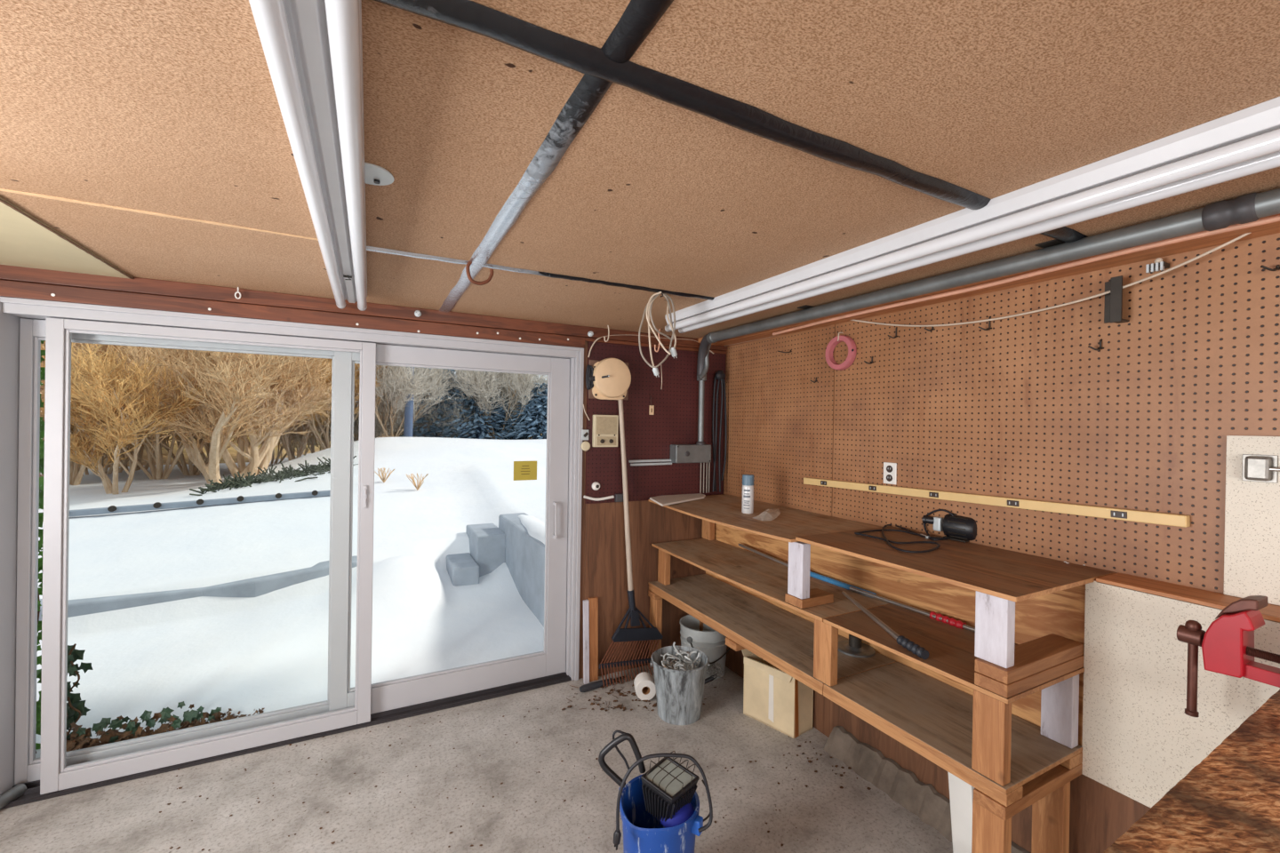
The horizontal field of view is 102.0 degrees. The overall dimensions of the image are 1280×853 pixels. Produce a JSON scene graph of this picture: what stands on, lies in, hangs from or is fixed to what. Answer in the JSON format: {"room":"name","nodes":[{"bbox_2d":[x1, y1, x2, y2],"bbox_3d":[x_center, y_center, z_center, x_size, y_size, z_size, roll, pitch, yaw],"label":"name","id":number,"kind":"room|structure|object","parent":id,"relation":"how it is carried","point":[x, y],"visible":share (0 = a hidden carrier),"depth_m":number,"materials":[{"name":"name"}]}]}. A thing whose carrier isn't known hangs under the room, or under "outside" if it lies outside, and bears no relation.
{"room":"workshop","nodes":[
{"label":"workshop","id":0,"kind":"room"},
{"bbox_2d":[35,437,546,758],"bbox_3d":[-5.015,0.808,9.697,18.100,1.288,15.485,1,0,-28],"label":"snow","id":1,"kind":"object","parent":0,"point":[269,651],"visible":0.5,"depth_m":4.05,"materials":[{"name":"snow"}]},
{"bbox_2d":[35,340,45,754],"bbox_3d":[-2.745,0.475,2.308,0.266,2.057,0.174,1,0,-28],"label":"ivy vine","id":2,"kind":"object","parent":1,"relation":"on","point":[43,352],"visible":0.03,"depth_m":2.32,"materials":[{"name":"green plant"}]},
{"bbox_2d":[66,643,93,740],"bbox_3d":[-2.624,1.249,2.377,0.125,0.504,0.165,1,0,-28],"label":"ivy vine","id":3,"kind":"object","parent":1,"relation":"on","point":[76,708],"visible":0.39,"depth_m":2.39,"materials":[{"name":"green plant"}]},
{"bbox_2d":[70,417,167,476],"bbox_3d":[-9.874,-0.723,9.791,3.681,4.019,3.735,1,0,37],"label":"bare shrub","id":4,"kind":"object","parent":1,"relation":"on","point":[125,461],"visible":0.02,"depth_m":9.71,"materials":[{"name":"brown plant"}]},
{"bbox_2d":[40,342,207,495],"bbox_3d":[-6.658,-0.115,6.670,2.783,2.131,1.688,1,0,25],"label":"bare shrub","id":5,"kind":"object","parent":1,"relation":"on","point":[100,401],"visible":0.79,"depth_m":6.43,"materials":[{"name":"brown plant"}]},
{"bbox_2d":[40,341,209,485],"bbox_3d":[-8.787,-0.675,7.440,4.164,3.332,2.971,1,0,22],"label":"bare shrub","id":6,"kind":"object","parent":1,"relation":"on","point":[76,475],"visible":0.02,"depth_m":7.74,"materials":[{"name":"brown plant"}]},
{"bbox_2d":[41,342,239,479],"bbox_3d":[-8.099,-0.533,8.319,3.786,3.029,2.701,1,0,6],"label":"bare shrub","id":7,"kind":"object","parent":1,"relation":"on","point":[156,472],"visible":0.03,"depth_m":8.64,"materials":[{"name":"brown plant"}]},
{"bbox_2d":[104,360,188,471],"bbox_3d":[-10.011,-0.990,9.892,5.300,4.241,3.782,1,0,-15],"label":"bare shrub","id":8,"kind":"object","parent":1,"relation":"on","point":[140,452],"visible":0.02,"depth_m":10.51,"materials":[{"name":"brown plant"}]},
{"bbox_2d":[66,704,264,751],"bbox_3d":[-2.296,1.422,2.527,0.791,0.183,0.217,1,0,-28],"label":"pile","id":9,"kind":"object","parent":1,"relation":"on","point":[77,743],"visible":0.43,"depth_m":2.43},
{"bbox_2d":[75,701,221,743],"bbox_3d":[-2.333,1.417,2.478,0.526,0.128,0.116,1,0,-28],"label":"ivy","id":10,"kind":"object","parent":9,"relation":"on","point":[192,716],"visible":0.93,"depth_m":2.47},
{"bbox_2d":[122,348,230,475],"bbox_3d":[-8.657,-0.834,9.998,3.398,3.710,3.448,1,0,-13],"label":"bare shrub","id":11,"kind":"object","parent":1,"relation":"on","point":[194,470],"visible":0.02,"depth_m":9.74,"materials":[{"name":"brown plant"}]},
{"bbox_2d":[39,555,357,621],"bbox_3d":[-4.002,1.318,3.475,4.558,0.469,0.312,1,0,-29],"label":"snow bank","id":12,"kind":"structure","parent":1,"relation":"on","point":[259,586],"depth_m":3.82,"materials":[{"name":"snow"}]},
{"bbox_2d":[69,490,330,517],"bbox_3d":[-4.609,0.809,5.512,2.452,0.183,0.101,1,0,-26],"label":"beam","id":13,"kind":"structure","parent":1,"relation":"on","point":[112,509],"depth_m":5.45,"materials":[{"name":"metal"}]},
{"bbox_2d":[127,347,332,478],"bbox_3d":[-5.794,-0.511,7.815,2.503,2.682,2.751,1,0,-28],"label":"bare tree","id":14,"kind":"object","parent":1,"relation":"on","point":[255,441],"visible":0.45,"depth_m":7.33,"materials":[{"name":"brown plant"}]},
{"bbox_2d":[106,344,355,485],"bbox_3d":[-5.939,-0.331,7.750,4.033,2.478,2.745,1,0,19],"label":"bare tree","id":15,"kind":"object","parent":1,"relation":"on","point":[244,398],"visible":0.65,"depth_m":6.87,"materials":[{"name":"brown plant"}]},
{"bbox_2d":[189,456,358,495],"bbox_3d":[-4.782,0.578,6.882,1.049,0.470,1.898,1,0,44],"label":"shrub","id":16,"kind":"object","parent":1,"relation":"on","point":[240,482],"visible":0.8,"depth_m":6.73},
{"bbox_2d":[255,357,331,461],"bbox_3d":[-6.746,-0.788,10.265,2.832,3.091,2.873,1,0,18],"label":"bare shrub","id":17,"kind":"object","parent":1,"relation":"on","point":[285,439],"visible":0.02,"depth_m":10.02,"materials":[{"name":"brown plant"}]},
{"bbox_2d":[196,360,415,459],"bbox_3d":[-7.440,-0.576,11.282,3.376,3.787,4.732,1,0,35],"label":"bare shrub","id":18,"kind":"object","parent":1,"relation":"on","point":[298,437],"visible":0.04,"depth_m":10.94,"materials":[{"name":"brown plant"}]},
{"bbox_2d":[264,356,387,449],"bbox_3d":[-6.138,-1.001,9.847,2.873,3.091,2.832,1,0,-3],"label":"bare shrub","id":19,"kind":"object","parent":1,"relation":"on","point":[317,436],"visible":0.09,"depth_m":9.75,"materials":[{"name":"beige plant"}]},
{"bbox_2d":[326,359,455,437],"bbox_3d":[-5.017,-0.876,10.805,2.450,2.467,3.100,1,0,23],"label":"bare shrub","id":20,"kind":"object","parent":1,"relation":"on","point":[395,382],"visible":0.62,"depth_m":10.30,"materials":[{"name":"beige plant"}]},
{"bbox_2d":[403,367,414,437],"bbox_3d":[-4.594,-2.238,10.323,0.198,5.002,0.170,1,0,-28],"label":"trunk","id":21,"kind":"object","parent":1,"relation":"on","point":[409,406],"visible":0.1,"depth_m":10.27,"materials":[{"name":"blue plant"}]},
{"bbox_2d":[406,472,427,490],"bbox_3d":[-2.779,0.711,6.453,0.260,0.267,0.189,1,0,-28],"label":"dry twigs","id":22,"kind":"object","parent":1,"relation":"on","point":[419,484],"visible":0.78,"depth_m":6.45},
{"bbox_2d":[427,371,523,439],"bbox_3d":[-3.854,-0.429,12.474,2.426,1.897,2.285,1,0,-28],"label":"evergreen tree","id":23,"kind":"object","parent":1,"relation":"on","point":[479,433],"visible":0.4,"depth_m":12.01,"materials":[{"name":"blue plant"}]},
{"bbox_2d":[446,523,505,586],"bbox_3d":[-1.583,1.297,4.965,0.500,0.580,0.760,1,0,-28],"label":"concrete steps","id":24,"kind":"structure","parent":1,"relation":"on","point":[487,542],"depth_m":4.81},
{"bbox_2d":[442,368,547,439],"bbox_3d":[-3.166,-0.914,12.359,3.444,2.741,2.723,1,0,-10],"label":"bare shrub","id":25,"kind":"object","parent":1,"relation":"on","point":[484,388],"visible":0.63,"depth_m":11.79,"materials":[{"name":"beige plant"}]},
{"bbox_2d":[498,512,544,627],"bbox_3d":[-0.822,1.269,4.318,0.270,0.765,2.050,1,0,-28],"label":"wall","id":26,"kind":"structure","parent":1,"relation":"on","point":[524,554],"depth_m":4.26,"materials":[{"name":"concrete"}]},
{"bbox_2d":[517,514,545,544],"bbox_3d":[-0.755,0.859,4.236,0.278,0.077,1.850,1,0,-28],"label":"cap","id":27,"kind":"object","parent":26,"relation":"on","point":[535,527],"visible":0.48,"depth_m":4.44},
{"bbox_2d":[500,383,547,439],"bbox_3d":[-2.235,-0.330,12.405,2.224,1.431,2.175,1,0,-28],"label":"evergreen tree","id":28,"kind":"object","parent":1,"relation":"on","point":[532,411],"visible":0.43,"depth_m":11.91,"materials":[{"name":"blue plant"}]},
{"bbox_2d":[72,426,530,469],"bbox_3d":[-12.623,-1.390,19.905,64.000,5.189,22.000,1,0,-28],"label":"slope","id":29,"kind":"object","parent":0,"point":[233,452],"visible":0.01,"depth_m":12.95,"materials":[{"name":"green plant"}]},
{"bbox_2d":[226,426,324,464],"bbox_3d":[-7.997,-0.562,11.506,3.160,3.400,3.115,1,0,23],"label":"bare shrub","id":30,"kind":"object","parent":29,"relation":"on","point":[279,452],"visible":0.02,"depth_m":11.59,"materials":[{"name":"brown plant"}]},
{"bbox_2d":[313,384,445,443],"bbox_3d":[-6.300,-0.267,12.114,3.788,3.015,2.995,1,0,15],"label":"bare shrub","id":31,"kind":"object","parent":29,"relation":"on","point":[398,421],"visible":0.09,"depth_m":11.38,"materials":[{"name":"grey plant"}]},
{"bbox_2d":[399,368,472,439],"bbox_3d":[-4.917,-0.066,12.540,2.298,2.848,2.327,1,0,-28],"label":"evergreen tree","id":32,"kind":"object","parent":29,"relation":"on","point":[425,432],"visible":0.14,"depth_m":12.07,"materials":[{"name":"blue plant"}]},
{"bbox_2d":[390,377,494,439],"bbox_3d":[-4.896,-0.001,12.960,3.100,2.467,2.450,1,0,28],"label":"evergreen tree","id":33,"kind":"object","parent":29,"relation":"on","point":[458,411],"visible":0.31,"depth_m":12.04,"materials":[{"name":"blue plant"}]},
{"bbox_2d":[0,664,952,852],"bbox_3d":[-0.055,1.638,0.476,4.385,0.120,5.460,1,0,-28],"label":"floor","id":34,"kind":"structure","parent":0,"point":[125,817],"depth_m":2.19,"materials":[{"name":"concrete"}]},
{"bbox_2d":[0,784,26,808],"bbox_3d":[-2.558,1.501,2.078,0.048,0.048,0.132,1,0,-3],"label":"tube","id":35,"kind":"object","parent":34,"relation":"on","point":[14,793],"visible":1,"depth_m":2.10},
{"bbox_2d":[159,678,871,851],"bbox_3d":[-0.726,1.555,2.496,3.410,0.008,1.345,1,0,-6],"label":"litter","id":36,"kind":"object","parent":34,"relation":"on","point":[612,690],"visible":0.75,"depth_m":2.51,"materials":[{"name":"brown plant"}]},
{"bbox_2d":[583,600,589,684],"bbox_3d":[-0.330,1.316,3.171,0.032,0.496,0.050,1,0,-28],"label":"board","id":37,"kind":"object","parent":34,"relation":"on","point":[586,620],"visible":1,"depth_m":3.16,"materials":[{"name":"white paint"}]},
{"bbox_2d":[588,597,598,681],"bbox_3d":[-0.290,1.311,3.198,0.060,0.506,0.041,1,0,-28],"label":"board","id":38,"kind":"object","parent":34,"relation":"on","point":[593,602],"visible":1,"depth_m":3.19,"materials":[{"name":"brown wood"}]},
{"bbox_2d":[579,675,626,692],"bbox_3d":[-0.217,1.546,3.123,0.313,0.040,0.040,1,0,-32],"label":"tool","id":39,"kind":"object","parent":34,"relation":"on","point":[597,684],"visible":0.95,"depth_m":3.08,"materials":[{"name":"plastic"}]},
{"bbox_2d":[599,400,663,687],"bbox_3d":[-0.052,0.698,3.244,0.447,1.730,0.133,1,0,-28],"label":"rake","id":40,"kind":"object","parent":34,"relation":"on","point":[645,634],"visible":0.96,"depth_m":3.23,"materials":[{"name":"plastic"}]},
{"bbox_2d":[633,672,655,700],"bbox_3d":[0.029,1.510,3.011,0.120,0.120,0.100,1,0,-6],"label":"paper roll","id":41,"kind":"object","parent":34,"relation":"on","point":[644,683],"visible":0.99,"depth_m":2.96,"materials":[{"name":"white paper"}]},
{"bbox_2d":[618,774,709,852],"bbox_3d":[0.064,1.377,1.710,0.280,0.396,0.267,1,0,-28],"label":"bucket","id":42,"kind":"object","parent":34,"relation":"on","point":[643,833],"visible":0.62,"depth_m":1.63,"materials":[{"name":"plastic"}]},
{"bbox_2d":[598,730,712,850],"bbox_3d":[0.041,1.141,1.660,0.347,0.270,0.220,1,0,-6],"label":"work light","id":43,"kind":"object","parent":42,"relation":"in","point":[668,786],"visible":1,"depth_m":1.67,"materials":[{"name":"black plastic"}]},
{"bbox_2d":[660,803,695,828],"bbox_3d":[0.119,1.261,1.688,0.124,0.077,0.124,1,0,-28],"label":"cloth","id":44,"kind":"object","parent":42,"relation":"in","point":[685,812],"visible":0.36,"depth_m":1.65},
{"bbox_2d":[650,646,709,725],"bbox_3d":[0.217,1.421,2.843,0.316,0.306,0.316,1,0,-28],"label":"pail","id":45,"kind":"object","parent":34,"relation":"on","point":[679,694],"visible":0.99,"depth_m":2.73,"materials":[{"name":"metal"}]},
{"bbox_2d":[660,641,701,671],"bbox_3d":[0.219,1.294,2.841,0.240,0.120,0.257,1,0,4],"label":"scrap metal","id":46,"kind":"object","parent":45,"relation":"in","point":[674,665],"visible":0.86,"depth_m":2.87,"materials":[{"name":"metal"}]},
{"bbox_2d":[680,615,729,679],"bbox_3d":[0.411,1.419,3.343,0.318,0.312,0.319,1,0,-28],"label":"plastic bucket","id":47,"kind":"object","parent":34,"relation":"on","point":[708,641],"visible":0.53,"depth_m":3.22,"materials":[{"name":"plastic"}]},
{"bbox_2d":[704,664,724,684],"bbox_3d":[0.438,1.495,3.117,0.151,0.114,0.108,1,0,-28],"label":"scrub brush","id":48,"kind":"object","parent":34,"relation":"on","point":[715,670],"visible":0.98,"depth_m":3.11,"materials":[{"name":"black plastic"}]},
{"bbox_2d":[741,648,813,738],"bbox_3d":[0.715,1.399,2.796,0.171,0.365,0.381,1,0,-44],"label":"cardboard box","id":49,"kind":"object","parent":34,"relation":"on","point":[772,698],"visible":0.74,"depth_m":2.71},
{"bbox_2d":[648,495,1115,852],"bbox_3d":[0.809,1.029,2.562,0.631,1.110,2.172,1,0,-28],"label":"workbench","id":50,"kind":"object","parent":34,"relation":"on","point":[1012,764],"visible":0.9,"depth_m":1.91,"materials":[{"name":"brown wood"}]},
{"bbox_2d":[649,493,705,506],"bbox_3d":[0.253,0.467,3.396,0.243,0.012,0.687,1,0,36],"label":"tray","id":51,"kind":"object","parent":50,"relation":"on","point":[667,500],"visible":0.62,"depth_m":3.32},
{"bbox_2d":[741,474,753,513],"bbox_3d":[0.610,0.380,2.928,0.066,0.217,0.066,1,0,-28],"label":"spray can","id":52,"kind":"object","parent":50,"relation":"on","point":[748,480],"visible":1,"depth_m":2.90,"materials":[{"name":"white paint"}]},
{"bbox_2d":[743,489,750,509],"bbox_3d":[0.597,0.407,2.901,0.038,0.107,0.006,1,0,23],"label":"print","id":53,"kind":"object","parent":52,"relation":"attached to","point":[746,492],"depth_m":2.90},
{"bbox_2d":[752,508,780,520],"bbox_3d":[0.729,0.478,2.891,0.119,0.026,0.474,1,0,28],"label":"plastic bag","id":54,"kind":"object","parent":50,"relation":"on","point":[769,515],"visible":0.95,"depth_m":2.79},
{"bbox_2d":[651,538,890,622],"bbox_3d":[0.608,0.780,2.828,0.455,0.020,1.424,1,0,-28],"label":"shelf","id":55,"kind":"object","parent":50,"relation":"attached to","point":[764,577],"depth_m":2.70,"materials":[{"name":"brown wood"}]},
{"bbox_2d":[648,574,896,687],"bbox_3d":[0.596,1.037,2.844,0.455,0.015,1.474,1,0,-28],"label":"shelf","id":56,"kind":"object","parent":50,"relation":"attached to","point":[783,637],"depth_m":2.70,"materials":[{"name":"brown wood"}]},
{"bbox_2d":[738,543,876,598],"bbox_3d":[0.841,0.757,2.788,0.029,0.053,0.968,1,0,-28],"label":"pole","id":57,"kind":"object","parent":50,"relation":"on","point":[833,581],"visible":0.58,"depth_m":2.64,"materials":[{"name":"metal"}]},
{"bbox_2d":[837,633,875,657],"bbox_3d":[1.000,1.002,2.407,0.170,0.070,0.170,1,0,-28],"label":"flange","id":58,"kind":"object","parent":50,"relation":"on","point":[854,647],"visible":0.79,"depth_m":2.38,"materials":[{"name":"metal"}]},
{"bbox_2d":[841,591,929,659],"bbox_3d":[0.923,0.759,2.032,0.048,0.035,0.621,1,0,-3],"label":"cutter","id":59,"kind":"object","parent":50,"relation":"on","point":[902,641],"visible":1,"depth_m":1.83,"materials":[{"name":"metal"}]},
{"bbox_2d":[849,586,975,631],"bbox_3d":[1.148,0.771,2.202,0.037,0.034,0.587,1,0,-29],"label":"cutter","id":60,"kind":"object","parent":50,"relation":"on","point":[939,617],"visible":0.96,"depth_m":2.12,"materials":[{"name":"metal"}]},
{"bbox_2d":[854,509,976,552],"bbox_3d":[1.148,0.420,2.236,0.506,0.123,0.423,1,0,-28],"label":"power tool","id":61,"kind":"object","parent":50,"relation":"on","point":[957,528],"visible":0.97,"depth_m":2.20,"materials":[{"name":"black plastic"}]},
{"bbox_2d":[823,662,1082,794],"bbox_3d":[1.095,1.049,1.889,0.455,0.015,0.675,1,0,-28],"label":"shelf","id":62,"kind":"object","parent":50,"relation":"attached to","point":[935,716],"depth_m":1.83,"materials":[{"name":"brown wood"}]},
{"bbox_2d":[823,604,1084,703],"bbox_3d":[1.097,0.789,1.891,0.455,0.015,0.682,1,0,-28],"label":"shelf","id":63,"kind":"object","parent":50,"relation":"attached to","point":[950,649],"depth_m":1.87,"materials":[{"name":"brown wood"}]},
{"bbox_2d":[947,771,974,852],"bbox_3d":[1.177,1.383,1.898,0.018,0.420,0.112,1,0,-28],"label":"board","id":64,"kind":"object","parent":34,"relation":"on","point":[961,794],"visible":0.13,"depth_m":1.89,"materials":[{"name":"white wood"}]},
{"bbox_2d":[1103,689,1279,852],"bbox_3d":[1.323,1.125,0.535,1.270,0.950,1.100,1,0,-28],"label":"bench","id":65,"kind":"object","parent":34,"relation":"on","point":[1229,803],"visible":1,"depth_m":0.88,"materials":[{"name":"brown wood"}]},
{"bbox_2d":[1176,595,1279,717],"bbox_3d":[1.499,0.575,1.186,0.150,0.327,0.374,1,0,-28],"label":"bench vise","id":66,"kind":"object","parent":65,"relation":"attached to","point":[1228,644],"visible":1,"depth_m":1.25,"materials":[{"name":"red paint"}]},
{"bbox_2d":[0,0,1279,338],"bbox_3d":[-0.018,-0.643,0.468,4.385,0.110,5.460,1,0,-28],"label":"ceiling","id":67,"kind":"structure","parent":0,"point":[142,139],"depth_m":1.06,"materials":[{"name":"wood"}]},
{"bbox_2d":[248,0,367,311],"bbox_3d":[-0.766,-0.568,1.310,0.124,0.089,2.440,1,0,-28],"label":"door track","id":68,"kind":"object","parent":67,"relation":"attached to","point":[313,49],"visible":1,"depth_m":0.88,"materials":[{"name":"white metal"}]},
{"bbox_2d":[364,162,393,185],"bbox_3d":[-0.652,-0.605,1.246,0.110,0.012,0.110,1,0,-28],"label":"cover plate","id":69,"kind":"object","parent":67,"relation":"attached to","point":[374,174],"visible":0.62,"depth_m":1.25,"materials":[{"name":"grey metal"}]},
{"bbox_2d":[465,261,493,285],"bbox_3d":[-0.598,-0.590,1.937,0.100,0.122,0.013,1,0,-28],"label":"ceiling hook","id":70,"kind":"object","parent":67,"relation":"hanging from","point":[469,263],"visible":0.8,"depth_m":1.93,"materials":[{"name":"metal"}]},
{"bbox_2d":[366,246,714,300],"bbox_3d":[-0.239,-0.601,2.129,1.590,0.011,0.042,1,0,-27],"label":"strip","id":71,"kind":"object","parent":67,"relation":"attached to","point":[368,248],"visible":0.88,"depth_m":2.03,"materials":[{"name":"silver metal"}]},
{"bbox_2d":[439,0,673,312],"bbox_3d":[0.044,-0.592,0.674,0.064,0.011,4.766,1,0,-27],"label":"ceiling pipe","id":72,"kind":"object","parent":67,"relation":"attached to","point":[639,18],"visible":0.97,"depth_m":1.03,"materials":[{"name":"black metal"}]},
{"bbox_2d":[638,291,677,386],"bbox_3d":[0.079,-0.389,2.310,0.224,0.444,0.091,1,0,-28],"label":"coil","id":73,"kind":"object","parent":67,"relation":"hanging from","point":[648,308],"visible":1,"depth_m":2.30,"materials":[{"name":"plastic"}]},
{"bbox_2d":[697,343,711,380],"bbox_3d":[0.444,-0.463,3.463,0.126,0.311,0.031,1,0,-28],"label":"pipe stub","id":74,"kind":"object","parent":67,"relation":"attached to","point":[703,373],"visible":0.73,"depth_m":3.45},
{"bbox_2d":[373,0,1087,242],"bbox_3d":[-0.013,-0.588,0.884,3.180,0.020,0.073,1,0,-28],"label":"ceiling pipe","id":75,"kind":"object","parent":67,"relation":"attached to","point":[586,59],"visible":0.81,"depth_m":0.91,"materials":[{"name":"black metal"}]},
{"bbox_2d":[664,96,1279,333],"bbox_3d":[0.750,-0.545,1.761,0.124,0.089,2.440,1,0,-28],"label":"door track","id":76,"kind":"object","parent":67,"relation":"attached to","point":[1246,141],"visible":0.85,"depth_m":1.24,"materials":[{"name":"white metal"}]},
{"bbox_2d":[696,187,1279,445],"bbox_3d":[1.440,-0.215,1.402,0.136,0.726,4.759,1,0,-27],"label":"conduit pipe","id":77,"kind":"object","parent":67,"relation":"attached to","point":[1251,207],"visible":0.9,"depth_m":1.66,"materials":[{"name":"metal"}]},
{"bbox_2d":[578,341,725,679],"bbox_3d":[-1.212,0.462,2.835,4.285,2.176,0.182,1,0,-28],"label":"wall","id":78,"kind":"structure","parent":0,"point":[675,419],"depth_m":3.37,"materials":[{"name":"brown wood"}]},
{"bbox_2d":[0,296,583,809],"bbox_3d":[-1.520,0.523,2.685,2.522,2.046,0.185,1,0,-28],"label":"door","id":79,"kind":"structure","parent":78,"relation":"in","point":[24,323],"depth_m":2.45,"materials":[{"name":"grey plastic"}]},
{"bbox_2d":[513,461,536,480],"bbox_3d":[-0.688,0.265,3.111,0.142,0.116,0.003,1,0,-28],"label":"window sticker","id":80,"kind":"object","parent":79,"relation":"attached to","point":[523,470],"visible":1,"depth_m":3.11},
{"bbox_2d":[0,264,727,354],"bbox_3d":[-1.222,-0.561,2.720,4.135,0.130,0.034,1,0,-28],"label":"trim","id":81,"kind":"structure","parent":78,"relation":"attached to","point":[15,282],"depth_m":2.47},
{"bbox_2d":[580,429,590,451],"bbox_3d":[-0.334,0.085,3.178,0.060,0.131,0.022,1,0,-28],"label":"switch","id":82,"kind":"object","parent":78,"relation":"attached to","point":[585,446],"visible":1,"depth_m":3.17,"materials":[{"name":"beige plastic"}]},
{"bbox_2d":[583,493,623,502],"bbox_3d":[-0.218,0.450,3.234,0.280,0.050,0.030,1,0,-28],"label":"lead","id":83,"kind":"object","parent":78,"relation":"attached to","point":[619,498],"visible":0.82,"depth_m":3.25,"materials":[{"name":"white plastic"}]},
{"bbox_2d":[592,415,618,447],"bbox_3d":[-0.212,0.028,3.225,0.164,0.200,0.049,1,0,-28],"label":"intercom","id":84,"kind":"object","parent":78,"relation":"attached to","point":[605,428],"visible":1,"depth_m":3.21,"materials":[{"name":"beige plastic"}]},
{"bbox_2d":[596,416,616,434],"bbox_3d":[-0.206,-0.006,3.215,0.140,0.109,0.004,1,0,-28],"label":"grille","id":85,"kind":"object","parent":84,"relation":"attached to","point":[604,425],"depth_m":3.21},
{"bbox_2d":[588,358,631,399],"bbox_3d":[-0.180,-0.296,3.221,0.271,0.260,0.080,1,0,-28],"label":"bell","id":86,"kind":"object","parent":78,"relation":"attached to","point":[615,387],"visible":0.97,"depth_m":3.19,"materials":[{"name":"beige paint"}]},
{"bbox_2d":[585,364,609,390],"bbox_3d":[-0.258,-0.300,3.164,0.144,0.159,0.055,1,0,-6],"label":"bundle","id":87,"kind":"object","parent":86,"relation":"hanging from","point":[589,378],"visible":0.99,"depth_m":3.16,"materials":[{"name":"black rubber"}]},
{"bbox_2d":[628,459,671,466],"bbox_3d":[0.071,0.235,3.387,0.315,0.040,0.017,1,0,-28],"label":"conduit","id":88,"kind":"object","parent":78,"relation":"attached to","point":[639,460],"visible":1,"depth_m":3.38,"materials":[{"name":"grey metal"}]},
{"bbox_2d":[669,444,711,463],"bbox_3d":[0.343,0.182,3.493,0.280,0.122,0.091,1,0,-28],"label":"junction box","id":89,"kind":"object","parent":78,"relation":"attached to","point":[679,453],"visible":0.97,"depth_m":3.45,"materials":[{"name":"metal"}]},
{"bbox_2d":[699,370,727,493],"bbox_3d":[0.517,0.035,3.592,0.189,0.852,0.074,1,0,-28],"label":"bundle","id":90,"kind":"object","parent":78,"relation":"hanging from","point":[719,375],"visible":0.99,"depth_m":3.59,"materials":[{"name":"plastic"}]},
{"bbox_2d":[705,232,1279,852],"bbox_3d":[1.785,0.516,1.389,0.307,2.176,5.200,1,0,-28],"label":"wall","id":91,"kind":"structure","parent":0,"point":[1021,407],"depth_m":1.93,"materials":[{"name":"brown wood"}]},
{"bbox_2d":[825,332,856,370],"bbox_3d":[1.068,-0.402,2.756,0.037,0.204,0.192,1,0,-28],"label":"ring","id":92,"kind":"object","parent":91,"relation":"hanging from","point":[850,342],"visible":1,"depth_m":2.74,"materials":[{"name":"paint"}]},
{"bbox_2d":[883,462,896,484],"bbox_3d":[1.206,0.226,2.502,0.011,0.103,0.070,1,0,-28],"label":"wall outlet","id":93,"kind":"object","parent":91,"relation":"attached to","point":[890,469],"visible":1,"depth_m":2.50,"materials":[{"name":"white plastic"}]},
{"bbox_2d":[823,726,1029,852],"bbox_3d":[1.317,1.542,1.845,0.099,0.105,1.620,1,0,-28],"label":"baseboard","id":94,"kind":"structure","parent":91,"relation":"attached to","point":[901,785],"depth_m":2.24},
{"bbox_2d":[698,213,1279,343],"bbox_3d":[1.639,-0.559,1.280,0.105,0.030,5.166,1,0,-28],"label":"trim","id":95,"kind":"structure","parent":91,"relation":"attached to","point":[1036,269],"depth_m":2.21,"materials":[{"name":"brown wood"}]},
{"bbox_2d":[711,221,1279,346],"bbox_3d":[1.753,-0.555,1.340,0.153,0.034,5.166,1,0,-28],"label":"trim","id":96,"kind":"structure","parent":91,"relation":"attached to","point":[1271,228],"depth_m":1.80,"materials":[{"name":"brown wood"}]},
{"bbox_2d":[803,477,1190,527],"bbox_3d":[1.310,0.301,2.278,0.032,0.074,1.571,1,0,-28],"label":"power strip","id":97,"kind":"object","parent":91,"relation":"attached to","point":[1093,511],"visible":1,"depth_m":1.97,"materials":[{"name":"beige wood"}]},
{"bbox_2d":[1110,510,1127,519],"bbox_3d":[1.588,0.292,1.718,0.004,0.023,0.043,1,0,-28],"label":"socket","id":98,"kind":"object","parent":97,"relation":"attached to","point":[1114,514],"depth_m":1.72,"materials":[{"name":"grey metal"}]},
{"bbox_2d":[772,214,1279,335],"bbox_3d":[1.221,-0.540,2.156,0.044,0.017,2.042,1,0,-25],"label":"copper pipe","id":99,"kind":"object","parent":91,"relation":"attached to","point":[1273,219],"visible":0.98,"depth_m":1.71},
{"bbox_2d":[850,232,1250,327],"bbox_3d":[1.371,-0.528,2.139,0.036,0.204,1.647,1,0,-26],"label":"cable","id":100,"kind":"object","parent":91,"relation":"hanging from","point":[1244,235],"visible":0.72,"depth_m":1.82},
{"bbox_2d":[1104,275,1128,323],"bbox_3d":[1.587,-0.419,1.737,0.060,0.150,0.064,1,0,-28],"label":"bracket","id":101,"kind":"object","parent":91,"relation":"attached to","point":[1113,308],"visible":1,"depth_m":1.71,"materials":[{"name":"metal"}]},
{"bbox_2d":[1145,257,1169,273],"bbox_3d":[1.644,-0.512,1.645,0.046,0.044,0.044,1,0,-28],"label":"clip","id":102,"kind":"object","parent":91,"relation":"attached to","point":[1160,265],"visible":1,"depth_m":1.63,"materials":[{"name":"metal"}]},
{"bbox_2d":[1081,580,1279,807],"bbox_3d":[1.921,0.828,0.799,0.011,0.639,2.022,1,0,-28],"label":"board","id":103,"kind":"object","parent":91,"relation":"attached to","point":[1140,740],"visible":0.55,"depth_m":1.55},
{"bbox_2d":[1223,435,1279,606],"bbox_3d":[2.052,0.266,0.876,0.010,0.465,1.450,1,0,-28],"label":"board","id":104,"kind":"object","parent":91,"relation":"on","point":[1252,550],"visible":1,"depth_m":1.47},
{"bbox_2d":[1241,454,1279,483],"bbox_3d":[1.752,0.118,1.414,0.028,0.076,0.150,1,0,-28],"label":"electrical box","id":105,"kind":"object","parent":104,"relation":"attached to","point":[1264,468],"visible":1,"depth_m":1.44,"materials":[{"name":"silver metal"}]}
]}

